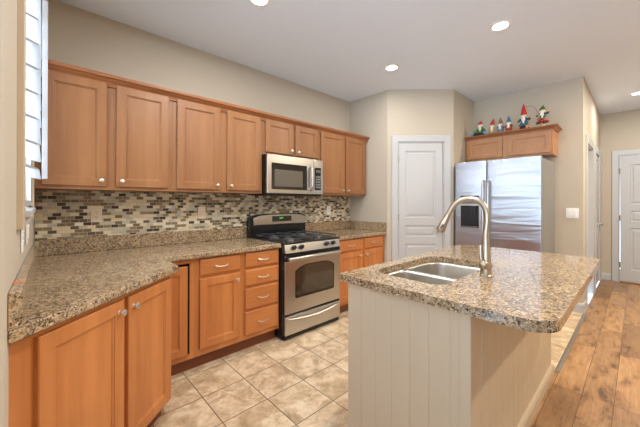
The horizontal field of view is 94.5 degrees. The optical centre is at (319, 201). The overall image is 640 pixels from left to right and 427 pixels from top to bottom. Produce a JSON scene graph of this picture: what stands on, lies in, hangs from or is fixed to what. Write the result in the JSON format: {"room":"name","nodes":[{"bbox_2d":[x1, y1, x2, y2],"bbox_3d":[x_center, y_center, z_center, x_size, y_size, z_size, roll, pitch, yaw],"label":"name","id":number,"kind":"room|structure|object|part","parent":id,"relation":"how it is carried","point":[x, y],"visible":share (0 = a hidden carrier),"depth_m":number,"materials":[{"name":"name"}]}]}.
{"room":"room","nodes":[
{"label":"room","id":0,"kind":"room"},
{"bbox_2d":[0,0,34,426],"bbox_3d":[-1.503,-0.089,1.411,0.170,2.789,1.730,0,0,-43],"label":"wall","id":1,"kind":"structure","parent":0,"point":[12,259],"depth_m":0.89,"materials":[{"name":"beige paint"}]},
{"bbox_2d":[21,229,23,252],"bbox_3d":[-1.250,0.156,1.243,0.009,0.117,0.072,0,0,-43],"label":"wall outlet","id":2,"kind":"object","parent":1,"relation":"attached to","point":[22,231],"visible":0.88,"depth_m":1.22,"materials":[{"name":"white plastic"}]},
{"bbox_2d":[16,0,35,229],"bbox_3d":[-1.488,-0.549,1.415,0.174,1.310,0.975,0,0,-43],"label":"window","id":3,"kind":"structure","parent":1,"relation":"in","point":[24,215],"depth_m":1.10,"materials":[{"name":"beige paint"}]},
{"bbox_3d":[-1.501,0.072,1.427,0.174,0.068,0.830,0,0,-43],"label":"sill","id":4,"kind":"part","parent":3,"relation":"part of","materials":[{"name":"grey paint"}]},
{"bbox_2d":[25,0,47,206],"bbox_3d":[-1.444,-0.544,1.479,0.118,1.140,0.826,0,0,-41],"label":"window shutter","id":5,"kind":"object","parent":3,"relation":"attached to","point":[34,37],"visible":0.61,"depth_m":1.42,"materials":[{"name":"grey wood"}]},
{"bbox_3d":[-1.458,0.011,1.466,0.017,0.030,0.760,0,0,-43],"label":"rail","id":6,"kind":"part","parent":5,"relation":"part of","materials":[{"name":"grey"}]},
{"bbox_3d":[-1.462,-0.591,1.572,0.022,0.945,0.020,0,0,-43],"label":"tilt rod","id":7,"kind":"part","parent":5,"relation":"part of","materials":[{"name":"grey wood"}]},
{"bbox_2d":[26,224,28,243],"bbox_3d":[-1.451,0.151,1.467,0.010,0.117,0.072,0,0,-43],"label":"wall switch","id":8,"kind":"object","parent":1,"relation":"attached to","point":[27,226],"visible":0.82,"depth_m":1.44,"materials":[{"name":"white plastic"}]},
{"bbox_3d":[-1.452,0.151,1.465,0.006,0.117,0.072,0,0,-43],"label":"plate","id":9,"kind":"part","parent":8,"relation":"part of","materials":[{"name":"white plastic"}]},
{"bbox_2d":[34,0,349,240],"bbox_3d":[-0.852,-0.084,3.279,3.666,2.789,0.120,0,0,-43],"label":"wall","id":10,"kind":"structure","parent":0,"point":[78,37],"depth_m":2.73,"materials":[{"name":"beige paint"}]},
{"bbox_2d":[35,69,171,191],"bbox_3d":[-1.603,-0.473,2.252,0.813,0.784,0.360,0,0,-43],"label":"upper cabinet","id":11,"kind":"object","parent":10,"relation":"attached to","point":[101,137],"visible":0.99,"depth_m":2.11,"materials":[{"name":"brown wood"}]},
{"bbox_3d":[-1.659,-0.477,2.009,0.343,0.743,0.020,0,0,-43],"label":"door","id":12,"kind":"part","parent":11,"relation":"part of","materials":[{"name":"brown wood"}]},
{"bbox_3d":[-1.362,-0.476,2.286,0.355,0.743,0.020,0,0,-43],"label":"door","id":13,"kind":"part","parent":11,"relation":"part of","materials":[{"name":"brown wood"}]},
{"bbox_2d":[40,227,246,255],"bbox_3d":[-1.404,0.336,2.660,1.673,0.116,0.020,0,0,-43],"label":"backsplash","id":14,"kind":"structure","parent":10,"relation":"attached to","point":[110,242],"depth_m":2.49,"materials":[{"name":"stone"}]},
{"bbox_2d":[35,190,349,239],"bbox_3d":[-0.791,0.155,3.249,3.373,0.461,0.007,0,0,-43],"label":"backsplash","id":15,"kind":"structure","parent":10,"relation":"attached to","point":[59,214],"depth_m":2.63,"materials":[{"name":"tile"}]},
{"bbox_2d":[91,207,101,221],"bbox_3d":[-1.763,0.107,2.334,0.072,0.117,0.009,0,0,-43],"label":"wall outlet","id":16,"kind":"object","parent":15,"relation":"attached to","point":[96,212],"visible":1,"depth_m":2.33,"materials":[{"name":"beige plastic"}]},
{"bbox_2d":[198,207,204,218],"bbox_3d":[-1.158,0.114,2.896,0.072,0.117,0.010,0,0,-43],"label":"wall switch","id":17,"kind":"object","parent":15,"relation":"attached to","point":[201,210],"visible":1,"depth_m":2.89,"materials":[{"name":"beige plastic"}]},
{"bbox_2d":[327,206,330,213],"bbox_3d":[0.122,0.124,4.086,0.072,0.117,0.009,0,0,-43],"label":"wall outlet","id":18,"kind":"object","parent":15,"relation":"attached to","point":[328,207],"visible":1,"depth_m":4.08,"materials":[{"name":"white plastic"}]},
{"bbox_2d":[171,99,261,193],"bbox_3d":[-0.992,-0.471,2.820,0.852,0.784,0.360,0,0,-43],"label":"upper cabinet","id":19,"kind":"object","parent":10,"relation":"attached to","point":[214,150],"visible":1,"depth_m":2.66,"materials":[{"name":"brown wood"}]},
{"bbox_3d":[-1.049,-0.475,2.577,0.370,0.743,0.020,0,0,-43],"label":"door","id":20,"kind":"part","parent":19,"relation":"part of","materials":[{"name":"brown wood"}]},
{"bbox_3d":[-0.735,-0.474,2.869,0.354,0.743,0.020,0,0,-43],"label":"door","id":21,"kind":"part","parent":19,"relation":"part of","materials":[{"name":"brown wood"}]},
{"bbox_2d":[262,119,317,159],"bbox_3d":[-0.394,-0.671,3.375,0.776,0.380,0.360,0,0,-43],"label":"upper cabinet","id":22,"kind":"object","parent":10,"relation":"attached to","point":[278,138],"visible":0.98,"depth_m":3.23,"materials":[{"name":"brown wood"}]},
{"bbox_3d":[-0.429,-0.676,3.152,0.354,0.337,0.020,0,0,-43],"label":"door","id":23,"kind":"part","parent":22,"relation":"part of","materials":[{"name":"brown wood"}]},
{"bbox_2d":[247,153,322,196],"bbox_3d":[-0.366,-0.267,3.344,0.768,0.419,0.454,0,0,-43],"label":"microwave","id":24,"kind":"object","parent":22,"relation":"attached to","point":[282,175],"visible":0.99,"depth_m":3.15,"materials":[{"name":"silver metal"}]},
{"bbox_3d":[-0.307,-0.278,3.176,0.625,0.398,0.027,0,0,-43],"label":"door","id":25,"kind":"part","parent":24,"relation":"part of","materials":[{"name":"silver metal"}]},
{"bbox_3d":[-0.093,-0.255,3.327,0.027,0.282,0.057,0,0,-43],"label":"handle","id":26,"kind":"part","parent":24,"relation":"part of","materials":[{"name":"silver metal"}]},
{"bbox_3d":[-0.025,-0.255,3.417,0.098,0.258,0.003,0,0,-43],"label":"control panel","id":27,"kind":"part","parent":24,"relation":"part of","materials":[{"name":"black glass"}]},
{"bbox_3d":[-0.151,-0.675,3.411,0.340,0.337,0.020,0,0,-43],"label":"door","id":28,"kind":"part","parent":22,"relation":"part of","materials":[{"name":"brown wood"}]},
{"bbox_2d":[305,220,349,230],"bbox_3d":[0.107,0.341,4.064,0.904,0.116,0.020,0,0,-43],"label":"backsplash","id":29,"kind":"structure","parent":10,"relation":"attached to","point":[318,226],"depth_m":4.05,"materials":[{"name":"stone"}]},
{"bbox_2d":[318,131,365,195],"bbox_3d":[0.224,-0.466,3.950,0.908,0.784,0.360,0,0,-43],"label":"upper cabinet","id":30,"kind":"object","parent":10,"relation":"attached to","point":[344,159],"visible":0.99,"depth_m":3.81,"materials":[{"name":"brown wood"}]},
{"bbox_2d":[41,59,369,142],"bbox_3d":[-0.650,-0.862,3.135,3.412,0.076,0.365,0,0,-43],"label":"crown molding","id":31,"kind":"structure","parent":30,"relation":"attached to","point":[112,81],"depth_m":2.43,"materials":[{"name":"brown wood"}]},
{"bbox_3d":[0.158,-0.470,3.698,0.405,0.743,0.020,0,0,-43],"label":"door","id":32,"kind":"part","parent":30,"relation":"part of","materials":[{"name":"brown wood"}]},
{"bbox_3d":[0.483,-0.469,4.000,0.402,0.743,0.020,0,0,-43],"label":"door","id":33,"kind":"part","parent":30,"relation":"part of","materials":[{"name":"brown wood"}]},
{"bbox_2d":[57,0,639,114],"bbox_3d":[1.728,-1.526,2.148,11.000,0.100,5.350,0,0,-43],"label":"ceiling","id":34,"kind":"structure","parent":0,"point":[341,49],"depth_m":2.71,"materials":[{"name":"white paint"}]},
{"bbox_2d":[249,0,269,6],"bbox_3d":[-0.445,-1.476,2.163,0.164,0.008,0.164,0,0,-43],"label":"recessed light","id":35,"kind":"object","parent":34,"relation":"in","point":[261,3],"visible":1,"depth_m":2.20,"materials":[{"name":"white plastic"}]},
{"bbox_2d":[384,64,398,70],"bbox_3d":[0.789,-1.471,3.263,0.164,0.008,0.164,0,0,-43],"label":"recessed light","id":36,"kind":"object","parent":34,"relation":"in","point":[391,67],"visible":1,"depth_m":3.26,"materials":[{"name":"white plastic"}]},
{"bbox_2d":[489,20,511,31],"bbox_3d":[1.516,-1.471,2.483,0.164,0.008,0.164,0,0,-43],"label":"recessed light","id":37,"kind":"object","parent":34,"relation":"in","point":[500,25],"visible":1,"depth_m":2.48,"materials":[{"name":"white plastic"}]},
{"bbox_2d":[350,90,387,261],"bbox_3d":[0.708,-0.080,4.197,0.110,2.789,0.660,0,0,-43],"label":"wall","id":38,"kind":"structure","parent":0,"point":[368,115],"depth_m":4.08,"materials":[{"name":"beige paint"}]},
{"bbox_2d":[151,279,639,426],"bbox_3d":[1.723,1.338,2.143,11.000,0.050,5.350,0,0,-43],"label":"floor","id":39,"kind":"structure","parent":0,"point":[301,380],"depth_m":2.16,"materials":[{"name":"tile"}]},
{"bbox_2d":[8,275,170,426],"bbox_3d":[-1.059,0.871,1.495,0.648,0.872,1.035,0,0,-41],"label":"base cabinet","id":40,"kind":"object","parent":39,"relation":"on","point":[108,364],"visible":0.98,"depth_m":1.26,"materials":[{"name":"orange wood"}]},
{"bbox_3d":[-0.935,0.814,1.183,0.020,0.715,0.392,0,0,4],"label":"door","id":41,"kind":"part","parent":40,"relation":"part of","materials":[{"name":"orange wood"}]},
{"bbox_3d":[-0.898,0.507,1.345,0.031,0.030,0.031,0,0,4],"label":"knob","id":42,"kind":"part","parent":40,"relation":"part of","materials":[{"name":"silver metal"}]},
{"bbox_3d":[-0.891,0.507,1.437,0.031,0.030,0.031,0,0,4],"label":"knob","id":43,"kind":"part","parent":40,"relation":"part of","materials":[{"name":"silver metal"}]},
{"bbox_2d":[8,227,280,343],"bbox_3d":[-0.866,0.356,2.060,1.701,0.156,1.631,0,0,-43],"label":"countertop","id":44,"kind":"structure","parent":40,"relation":"on","point":[64,279],"depth_m":1.75,"materials":[{"name":"brown stone"}]},
{"bbox_3d":[-0.907,0.815,1.583,0.020,0.715,0.355,0,0,4],"label":"door","id":45,"kind":"part","parent":40,"relation":"part of","materials":[{"name":"orange wood"}]},
{"bbox_2d":[171,259,193,375],"bbox_3d":[-1.236,0.872,2.380,0.233,0.872,0.651,0,0,-43],"label":"base cabinet","id":46,"kind":"object","parent":39,"relation":"on","point":[182,281],"visible":0.26,"depth_m":2.19,"materials":[{"name":"orange wood"}]},
{"bbox_3d":[-1.056,0.820,2.158,0.168,0.664,0.020,0,0,-43],"label":"door","id":47,"kind":"part","parent":46,"relation":"part of","materials":[{"name":"orange wood"}]},
{"bbox_2d":[191,253,241,368],"bbox_3d":[-1.006,0.873,2.600,0.400,0.872,0.664,0,0,-43],"label":"base cabinet","id":48,"kind":"object","parent":39,"relation":"on","point":[217,279],"visible":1,"depth_m":2.38,"materials":[{"name":"orange wood"}]},
{"bbox_3d":[-0.804,0.514,2.393,0.337,0.126,0.020,0,0,-43],"label":"drawer","id":49,"kind":"part","parent":48,"relation":"part of","materials":[{"name":"orange wood"}]},
{"bbox_3d":[-0.805,0.874,2.392,0.337,0.540,0.020,0,0,-43],"label":"door","id":50,"kind":"part","parent":48,"relation":"part of","materials":[{"name":"orange wood"}]},
{"bbox_2d":[238,248,278,350],"bbox_3d":[-0.718,0.874,2.867,0.380,0.872,0.664,0,0,-43],"label":"base cabinet","id":51,"kind":"object","parent":39,"relation":"on","point":[260,269],"visible":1,"depth_m":2.64,"materials":[{"name":"orange wood"}]},
{"bbox_3d":[-0.520,1.060,2.657,0.340,0.200,0.020,0,0,-43],"label":"drawer","id":52,"kind":"part","parent":51,"relation":"part of","materials":[{"name":"orange wood"}]},
{"bbox_3d":[-0.519,0.848,2.657,0.340,0.180,0.020,0,0,-43],"label":"drawer","id":53,"kind":"part","parent":51,"relation":"part of","materials":[{"name":"orange wood"}]},
{"bbox_3d":[-0.519,0.666,2.657,0.340,0.137,0.020,0,0,-43],"label":"drawer","id":54,"kind":"part","parent":51,"relation":"part of","materials":[{"name":"orange wood"}]},
{"bbox_3d":[-0.519,0.512,2.658,0.340,0.125,0.020,0,0,-43],"label":"drawer","id":55,"kind":"part","parent":51,"relation":"part of","materials":[{"name":"orange wood"}]},
{"bbox_2d":[247,213,341,340],"bbox_3d":[-0.260,0.727,3.208,0.789,1.168,0.730,0,0,-43],"label":"gas range","id":56,"kind":"object","parent":39,"relation":"on","point":[309,263],"visible":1,"depth_m":3.00,"materials":[{"name":"silver metal"}]},
{"bbox_2d":[252,233,339,245],"bbox_3d":[-0.257,0.404,3.224,0.764,0.022,0.580,0,0,-43],"label":"cooktop","id":57,"kind":"object","parent":56,"relation":"in","point":[318,239],"depth_m":3.07,"materials":[{"name":"black metal"}]},
{"bbox_3d":[-0.061,1.176,3.010,0.740,0.174,0.030,0,0,-43],"label":"storage drawer","id":58,"kind":"part","parent":56,"relation":"part of","materials":[{"name":"silver metal"}]},
{"bbox_3d":[-0.061,0.818,3.011,0.740,0.497,0.030,0,0,-43],"label":"oven door","id":59,"kind":"part","parent":56,"relation":"part of","materials":[{"name":"silver metal"}]},
{"bbox_3d":[-0.065,0.446,3.018,0.740,0.096,0.054,0,0,-43],"label":"control panel","id":60,"kind":"part","parent":56,"relation":"part of","materials":[{"name":"silver metal"}]},
{"bbox_3d":[-0.043,1.126,2.991,0.670,0.043,0.040,0,0,-43],"label":"drawer handle","id":61,"kind":"part","parent":56,"relation":"part of","materials":[{"name":"silver metal"}]},
{"bbox_3d":[-0.027,0.541,2.976,0.703,0.042,0.072,0,0,-43],"label":"door handle","id":62,"kind":"part","parent":56,"relation":"part of","materials":[{"name":"silver metal"}]},
{"bbox_2d":[339,235,383,312],"bbox_3d":[0.331,0.878,3.841,0.916,0.872,0.664,0,0,-43],"label":"base cabinet","id":63,"kind":"object","parent":39,"relation":"on","point":[356,253],"visible":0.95,"depth_m":3.55,"materials":[{"name":"orange wood"}]},
{"bbox_2d":[305,220,386,239],"bbox_3d":[0.329,0.362,3.842,0.925,0.156,0.648,0,0,-43],"label":"countertop","id":64,"kind":"structure","parent":63,"relation":"on","point":[350,229],"depth_m":3.97,"materials":[{"name":"brown stone"}]},
{"bbox_3d":[0.356,0.518,3.470,0.400,0.126,0.020,0,0,-43],"label":"drawer","id":65,"kind":"part","parent":63,"relation":"part of","materials":[{"name":"orange wood"}]},
{"bbox_3d":[0.355,0.883,3.470,0.400,0.560,0.020,0,0,-43],"label":"door","id":66,"kind":"part","parent":63,"relation":"part of","materials":[{"name":"orange wood"}]},
{"bbox_3d":[0.680,0.519,3.772,0.375,0.126,0.020,0,0,-43],"label":"drawer","id":67,"kind":"part","parent":63,"relation":"part of","materials":[{"name":"orange wood"}]},
{"bbox_3d":[0.679,0.884,3.771,0.375,0.560,0.020,0,0,-43],"label":"door","id":68,"kind":"part","parent":63,"relation":"part of","materials":[{"name":"orange wood"}]},
{"bbox_2d":[348,262,553,426],"bbox_3d":[0.943,0.875,1.950,1.608,0.872,0.709,0,0,-43],"label":"kitchen island","id":69,"kind":"object","parent":39,"relation":"on","point":[411,363],"visible":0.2,"depth_m":1.40,"materials":[{"name":"beige wood"}]},
{"bbox_3d":[0.364,0.873,1.413,0.012,0.872,0.600,0,0,-43],"label":"panel","id":70,"kind":"part","parent":69,"relation":"part of","materials":[{"name":"beige paint"}]},
{"bbox_3d":[0.588,0.873,1.183,0.045,0.872,0.045,0,0,-43],"label":"corner post","id":71,"kind":"part","parent":69,"relation":"part of","materials":[{"name":"beige paint"}]},
{"bbox_2d":[340,244,600,332],"bbox_3d":[1.034,0.417,1.845,1.670,0.040,0.941,0,0,-43],"label":"island countertop","id":72,"kind":"structure","parent":69,"relation":"on","point":[531,291],"depth_m":1.41,"materials":[{"name":"stone"}]},
{"bbox_2d":[386,262,479,284],"bbox_3d":[0.697,0.530,1.774,0.770,0.185,0.435,0,0,-43],"label":"sink","id":73,"kind":"object","parent":72,"relation":"in","point":[438,273],"visible":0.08,"depth_m":1.98,"materials":[{"name":"silver metal"}]},
{"bbox_3d":[0.548,0.529,1.634,0.323,0.185,0.397,0,0,-43],"label":"bowl","id":74,"kind":"part","parent":73,"relation":"part of","materials":[{"name":"silver metal"}]},
{"bbox_3d":[0.824,0.530,1.891,0.387,0.185,0.397,0,0,-43],"label":"bowl","id":75,"kind":"part","parent":73,"relation":"part of","materials":[{"name":"silver metal"}]},
{"bbox_2d":[436,196,492,276],"bbox_3d":[0.789,0.185,1.646,0.085,0.423,0.300,0,0,-43],"label":"kitchen faucet","id":76,"kind":"object","parent":72,"relation":"on","point":[484,253],"visible":1,"depth_m":1.56,"materials":[{"name":"silver metal"}]},
{"bbox_3d":[0.813,0.071,1.639,0.030,0.195,0.237,0,0,-43],"label":"spout","id":77,"kind":"part","parent":76,"relation":"part of","materials":[{"name":"silver metal"}]},
{"bbox_3d":[0.844,0.279,1.545,0.032,0.102,0.021,0,0,-6],"label":"lever","id":78,"kind":"part","parent":76,"relation":"part of","materials":[{"name":"silver metal"}]},
{"bbox_3d":[1.183,0.875,1.724,1.560,0.872,0.012,0,0,-43],"label":"panel","id":79,"kind":"part","parent":69,"relation":"part of","materials":[{"name":"beige paint"}]},
{"bbox_3d":[1.175,1.274,1.698,1.608,0.075,0.024,0,0,-43],"label":"baseboard","id":80,"kind":"part","parent":69,"relation":"part of","materials":[{"name":"beige paint"}]},
{"bbox_2d":[455,155,554,252],"bbox_3d":[2.303,0.413,3.718,0.820,1.808,0.909,0,0,-43],"label":"refrigerator","id":81,"kind":"object","parent":39,"relation":"on","point":[518,193],"visible":0.5,"depth_m":3.41,"materials":[{"name":"grey metal"}]},
{"bbox_3d":[1.889,0.375,3.700,0.058,1.733,0.370,0,0,-43],"label":"freezer door","id":82,"kind":"part","parent":81,"relation":"part of","materials":[{"name":"silver metal"}]},
{"bbox_3d":[1.886,0.126,3.634,0.022,0.140,0.055,0,0,-43],"label":"dispenser spout","id":83,"kind":"part","parent":81,"relation":"part of","materials":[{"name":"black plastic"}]},
{"bbox_3d":[1.956,0.226,3.544,0.073,0.965,0.025,0,0,-43],"label":"handle","id":84,"kind":"part","parent":81,"relation":"part of","materials":[{"name":"silver metal"}]},
{"bbox_3d":[1.994,0.226,3.503,0.073,0.965,0.025,0,0,-43],"label":"handle","id":85,"kind":"part","parent":81,"relation":"part of","materials":[{"name":"silver metal"}]},
{"bbox_3d":[2.200,0.375,3.365,0.058,1.733,0.533,0,0,-43],"label":"door","id":86,"kind":"part","parent":81,"relation":"part of","materials":[{"name":"silver metal"}]},
{"bbox_2d":[387,89,452,261],"bbox_3d":[1.325,-0.079,3.957,0.861,2.789,0.110,0,0,2],"label":"wall","id":87,"kind":"structure","parent":0,"point":[430,111],"depth_m":3.90,"materials":[{"name":"beige paint"}]},
{"bbox_2d":[391,135,450,260],"bbox_3d":[1.331,0.225,3.923,0.769,2.182,0.155,0,0,2],"label":"door","id":88,"kind":"structure","parent":87,"relation":"in","point":[421,166],"depth_m":3.91,"materials":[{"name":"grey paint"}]},
{"bbox_2d":[453,89,473,245],"bbox_3d":[2.017,-0.077,4.206,0.822,2.789,0.109,0,0,-43],"label":"wall","id":89,"kind":"structure","parent":0,"point":[463,107],"depth_m":4.04,"materials":[{"name":"beige paint"}]},
{"bbox_2d":[474,76,584,302],"bbox_3d":[2.688,-0.076,4.000,0.120,2.789,1.323,0,0,-43],"label":"wall","id":90,"kind":"structure","parent":0,"point":[565,100],"depth_m":3.60,"materials":[{"name":"beige paint"}]},
{"bbox_2d":[466,129,557,161],"bbox_3d":[2.481,-0.718,3.893,0.330,0.336,0.975,0,0,-43],"label":"upper cabinet","id":91,"kind":"object","parent":90,"relation":"attached to","point":[544,143],"visible":0.96,"depth_m":3.71,"materials":[{"name":"brown wood"}]},
{"bbox_2d":[470,121,487,135],"bbox_3d":[2.169,-0.991,4.014,0.142,0.206,0.213,0,0,-43],"label":"gnome","id":92,"kind":"object","parent":91,"relation":"on","point":[481,131],"visible":0.95,"depth_m":4.01,"materials":[{"name":"green"}]},
{"bbox_3d":[2.201,-0.695,3.967,0.020,0.245,0.435,0,0,-43],"label":"door","id":93,"kind":"part","parent":91,"relation":"part of","materials":[{"name":"brown wood"}]},
{"bbox_2d":[488,119,495,133],"bbox_3d":[2.280,-0.988,3.918,0.082,0.207,0.082,0,0,0],"label":"gnome","id":94,"kind":"object","parent":91,"relation":"on","point":[492,128],"visible":0.97,"depth_m":3.90,"materials":[{"name":"beige"}]},
{"bbox_2d":[496,118,503,131],"bbox_3d":[2.345,-0.988,3.848,0.082,0.206,0.082,0,0,0],"label":"gnome","id":95,"kind":"object","parent":91,"relation":"on","point":[500,127],"visible":0.91,"depth_m":3.83,"materials":[{"name":"blue"}]},
{"bbox_2d":[504,116,512,130],"bbox_3d":[2.410,-0.988,3.777,0.082,0.206,0.082,0,0,0],"label":"gnome","id":96,"kind":"object","parent":91,"relation":"on","point":[509,125],"visible":0.92,"depth_m":3.76,"materials":[{"name":"red"}]},
{"bbox_2d":[464,123,562,140],"bbox_3d":[2.488,-0.864,3.865,0.354,0.046,1.020,0,0,-43],"label":"crown molding","id":97,"kind":"structure","parent":91,"relation":"attached to","point":[556,127],"depth_m":3.68,"materials":[{"name":"brown wood"}]},
{"bbox_2d":[517,104,530,128],"bbox_3d":[2.521,-1.049,3.658,0.141,0.320,0.142,0,0,-43],"label":"gnome","id":98,"kind":"object","parent":91,"relation":"on","point":[524,123],"visible":0.99,"depth_m":3.64,"materials":[{"name":"red"}]},
{"bbox_3d":[2.538,-0.695,3.604,0.020,0.245,0.435,0,0,-43],"label":"door","id":99,"kind":"part","parent":91,"relation":"part of","materials":[{"name":"brown wood"}]},
{"bbox_2d":[522,105,549,125],"bbox_3d":[2.589,-1.021,3.522,0.264,0.264,0.163,0,0,8],"label":"gnome","id":100,"kind":"object","parent":91,"relation":"on","point":[541,120],"visible":1,"depth_m":3.50,"materials":[{"name":"beige"}]},
{"bbox_2d":[555,313,586,372],"bbox_3d":[2.464,1.312,2.864,1.747,0.008,0.028,0,0,-43],"label":"trim","id":101,"kind":"structure","parent":90,"relation":"attached to","point":[562,361],"depth_m":2.66,"materials":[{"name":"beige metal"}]},
{"bbox_2d":[566,208,578,217],"bbox_3d":[3.022,0.143,3.543,0.010,0.118,0.118,0,0,-43],"label":"wall switch","id":102,"kind":"object","parent":90,"relation":"attached to","point":[570,212],"visible":1,"depth_m":3.54,"materials":[{"name":"white plastic"}]},
{"bbox_2d":[572,300,586,313],"bbox_3d":[3.100,1.261,3.609,0.227,0.115,0.217,0,0,-43],"label":"baseboard","id":103,"kind":"structure","parent":90,"relation":"attached to","point":[580,307],"depth_m":3.49,"materials":[{"name":"grey paint"}]},
{"bbox_2d":[584,81,599,300],"bbox_3d":[3.936,-0.073,4.339,2.171,2.789,0.120,0,0,-43],"label":"wall","id":104,"kind":"structure","parent":0,"point":[592,115],"depth_m":4.00,"materials":[{"name":"beige paint"}]},
{"bbox_2d":[586,134,594,308],"bbox_3d":[3.568,0.249,3.982,0.930,2.142,0.142,0,0,-43],"label":"door","id":105,"kind":"structure","parent":104,"relation":"in","point":[590,150],"depth_m":4.20,"materials":[{"name":"grey paint"}]},
{"bbox_2d":[595,145,603,290],"bbox_3d":[4.340,0.252,4.663,0.910,2.142,0.155,0,0,-43],"label":"door","id":106,"kind":"structure","parent":104,"relation":"in","point":[598,224],"depth_m":4.77,"materials":[{"name":"grey paint"}]},
{"bbox_3d":[4.363,0.252,4.639,0.910,2.142,0.022,0,0,-43],"label":"casing","id":107,"kind":"part","parent":106,"relation":"part of","materials":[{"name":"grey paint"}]},
{"bbox_2d":[600,109,639,280],"bbox_3d":[5.700,-0.070,4.124,0.120,2.789,2.837,0,0,-43],"label":"wall","id":108,"kind":"structure","parent":0,"point":[620,130],"depth_m":4.95,"materials":[{"name":"beige paint"}]},
{"bbox_2d":[601,273,610,280],"bbox_3d":[4.813,1.267,4.974,0.014,0.115,0.111,0,0,-43],"label":"baseboard","id":109,"kind":"structure","parent":108,"relation":"attached to","point":[605,276],"depth_m":4.97,"materials":[{"name":"grey paint"}]},
{"bbox_2d":[612,149,639,282],"bbox_3d":[5.222,0.246,4.582,0.155,2.157,0.994,0,0,-43],"label":"door","id":110,"kind":"structure","parent":108,"relation":"in","point":[626,166],"depth_m":4.82,"materials":[{"name":"grey paint"}]},
{"bbox_2d":[620,281,639,284],"bbox_3d":[5.187,1.315,4.546,0.090,0.018,0.805,0,0,-43],"label":"trim","id":111,"kind":"structure","parent":108,"relation":"attached to","point":[620,281],"depth_m":4.75,"materials":[{"name":"brown wood"}]}
]}

